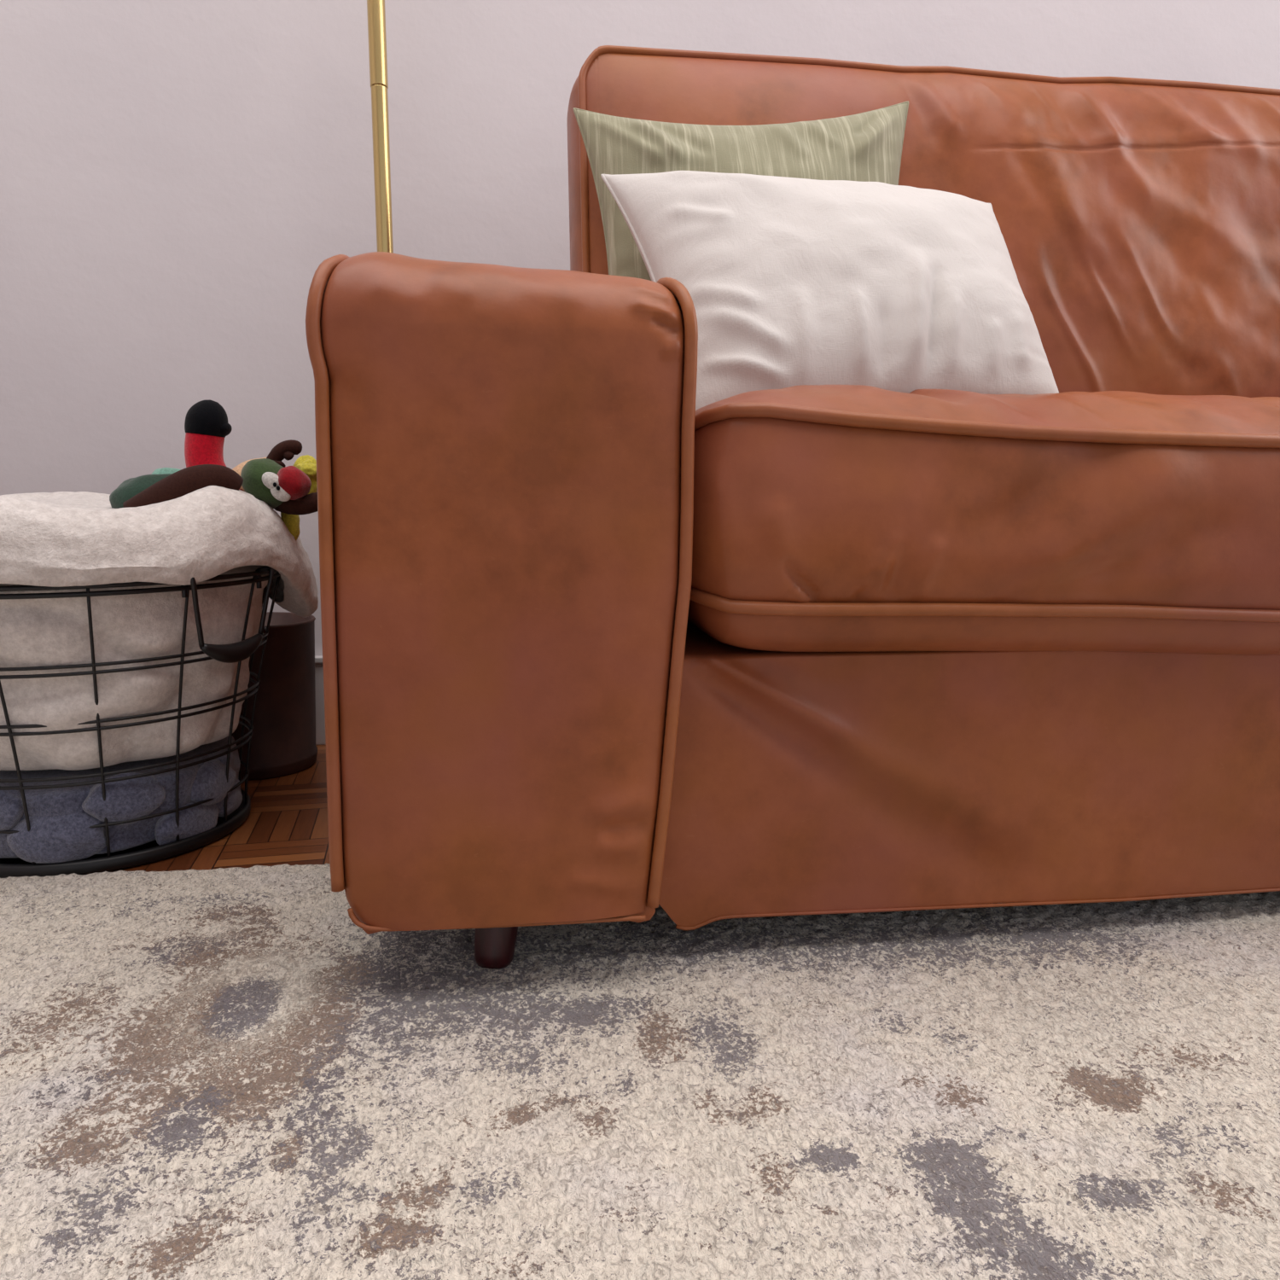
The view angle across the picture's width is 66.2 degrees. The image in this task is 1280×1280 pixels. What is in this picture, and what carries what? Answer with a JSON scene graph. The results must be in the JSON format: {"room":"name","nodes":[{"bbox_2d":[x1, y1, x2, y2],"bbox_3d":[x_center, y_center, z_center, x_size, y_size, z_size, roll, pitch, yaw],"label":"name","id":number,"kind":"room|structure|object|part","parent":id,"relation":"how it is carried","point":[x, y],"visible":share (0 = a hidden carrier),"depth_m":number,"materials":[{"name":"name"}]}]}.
{"room":"living room","nodes":[
{"label":"living room","id":0,"kind":"room"},
{"bbox_2d":[110,744,329,872],"bbox_3d":[0.695,0.506,-0.177,5.100,0.050,4.500,-1,9,-8],"label":"floor","id":1,"kind":"structure","parent":0,"point":[287,821],"depth_m":1.31,"materials":[{"name":"wood"}]},
{"bbox_2d":[0,565,280,878],"bbox_3d":[-0.727,0.078,1.304,0.507,0.357,0.495,-1,9,-8],"label":"wire basket","id":2,"kind":"object","parent":1,"relation":"on","point":[151,852],"visible":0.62,"depth_m":1.17,"materials":[{"name":"black metal"}]},
{"bbox_2d":[0,736,242,863],"bbox_3d":[-0.725,0.196,1.319,0.363,0.112,0.371,-1,9,-8],"label":"throw","id":3,"kind":"object","parent":2,"relation":"on","point":[61,818],"visible":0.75,"depth_m":1.18,"materials":[{"name":"fabric"}]},
{"bbox_2d":[0,485,318,770],"bbox_3d":[-0.719,-0.027,1.292,0.541,0.346,0.533,-1,9,-8],"label":"fleece blanket","id":4,"kind":"object","parent":2,"relation":"in","point":[59,538],"visible":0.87,"depth_m":1.13,"materials":[{"name":"white fabric"}]},
{"bbox_2d":[109,467,180,508],"bbox_3d":[-0.659,-0.196,1.328,0.103,0.075,0.074,-1,9,-8],"label":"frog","id":5,"kind":"object","parent":4,"relation":"on","point":[129,488],"visible":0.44,"depth_m":1.30},
{"bbox_2d":[122,464,243,507],"bbox_3d":[-0.561,-0.177,1.208,0.137,0.078,0.052,-3,9,-17],"label":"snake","id":6,"kind":"object","parent":4,"relation":"on","point":[186,480],"visible":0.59,"depth_m":1.19},
{"bbox_2d":[184,399,243,490],"bbox_3d":[-0.560,-0.238,1.301,0.081,0.156,0.073,-1,9,-8],"label":"stuffed toy","id":7,"kind":"object","parent":4,"relation":"on","point":[206,425],"visible":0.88,"depth_m":1.28,"materials":[{"name":"red fabric"}]},
{"bbox_3d":[-0.560,-0.220,1.304,0.081,0.118,0.073,-1,9,-8],"label":"trouser leg","id":8,"kind":"part","parent":7,"relation":"part of","materials":[{"name":"red fabric"}]},
{"bbox_2d":[232,439,317,515],"bbox_3d":[-0.490,-0.214,1.292,0.152,0.098,0.076,5,10,28],"label":"stuffed toy","id":9,"kind":"object","parent":4,"relation":"on","point":[286,490],"visible":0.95,"depth_m":1.26,"materials":[{"name":"green fabric"}]},
{"bbox_2d":[280,454,317,540],"bbox_3d":[-0.461,-0.195,1.344,0.052,0.117,0.085,-1,9,-8],"label":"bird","id":10,"kind":"object","parent":4,"relation":"on","point":[307,463],"visible":0.43,"depth_m":1.33},
{"bbox_3d":[-0.470,-0.157,1.320,0.025,0.050,0.029,-1,9,-8],"label":"leg","id":11,"kind":"part","parent":10,"relation":"part of","materials":[{"name":"yellow fabric"}]},
{"bbox_2d":[232,611,317,780],"bbox_3d":[-0.633,0.088,1.617,0.200,0.246,0.200,-1,9,-8],"label":"waste bin","id":12,"kind":"object","parent":1,"relation":"on","point":[283,741],"visible":0.56,"depth_m":1.56,"materials":[{"name":"brown leather"}]},
{"bbox_2d":[366,0,393,253],"bbox_3d":[-0.399,-0.763,1.513,0.300,1.960,0.300,-1,9,-8],"label":"floor lamp","id":13,"kind":"object","parent":1,"relation":"on","point":[375,8],"visible":0.34,"depth_m":1.50,"materials":[{"name":"gold metal"}]},
{"bbox_2d":[0,863,1279,1279],"bbox_3d":[0.218,0.354,0.631,2.900,0.012,1.367,-1,9,-8],"label":"area rug","id":14,"kind":"object","parent":1,"relation":"on","point":[219,1073],"visible":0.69,"depth_m":0.73,"materials":[{"name":"beige carpet"}]},
{"bbox_2d":[305,45,1279,968],"bbox_3d":[0.654,-0.260,1.309,1.978,1.039,0.817,-1,9,-8],"label":"leather sofa","id":15,"kind":"object","parent":1,"relation":"on","point":[598,644],"visible":0.93,"depth_m":0.89,"materials":[{"name":"brown leather"}]},
{"bbox_3d":[-0.134,0.265,0.938,0.050,0.090,0.059,-1,9,-8],"label":"leg","id":16,"kind":"part","parent":15,"relation":"part of","materials":[{"name":"brown wood"}]},
{"bbox_3d":[-0.028,-0.084,1.227,0.040,0.548,0.766,-1,9,-8],"label":"panel","id":17,"kind":"part","parent":15,"relation":"part of","materials":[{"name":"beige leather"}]},
{"bbox_2d":[573,100,908,280],"bbox_3d":[0.148,-0.513,1.248,0.449,0.386,0.145,-2,9,-14],"label":"throw pillow","id":18,"kind":"object","parent":15,"relation":"on","point":[866,146],"visible":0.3,"depth_m":1.22,"materials":[{"name":"green fabric"}]},
{"bbox_2d":[600,170,1058,410],"bbox_3d":[0.213,-0.375,1.103,0.495,0.311,0.250,-1,9,-8],"label":"throw pillow","id":19,"kind":"object","parent":15,"relation":"on","point":[789,282],"visible":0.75,"depth_m":1.03,"materials":[{"name":"fabric"}]},
{"bbox_3d":[0.689,0.108,1.126,1.400,0.269,0.264,-1,9,-8],"label":"panel","id":20,"kind":"part","parent":15,"relation":"part of","materials":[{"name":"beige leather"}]},
{"bbox_2d":[0,0,1279,655],"bbox_3d":[0.369,-1.126,1.779,5.100,2.600,0.100,-1,9,-8],"label":"wall","id":21,"kind":"structure","parent":0,"point":[177,177],"depth_m":1.65,"materials":[{"name":"paint"}]},
{"bbox_2d":[314,655,325,744],"bbox_3d":[0.378,0.088,1.900,5.100,0.162,0.020,-1,9,-8],"label":"baseboard","id":22,"kind":"structure","parent":21,"relation":"attached to","point":[320,721],"depth_m":1.76,"materials":[{"name":"grey paint"}]}
]}

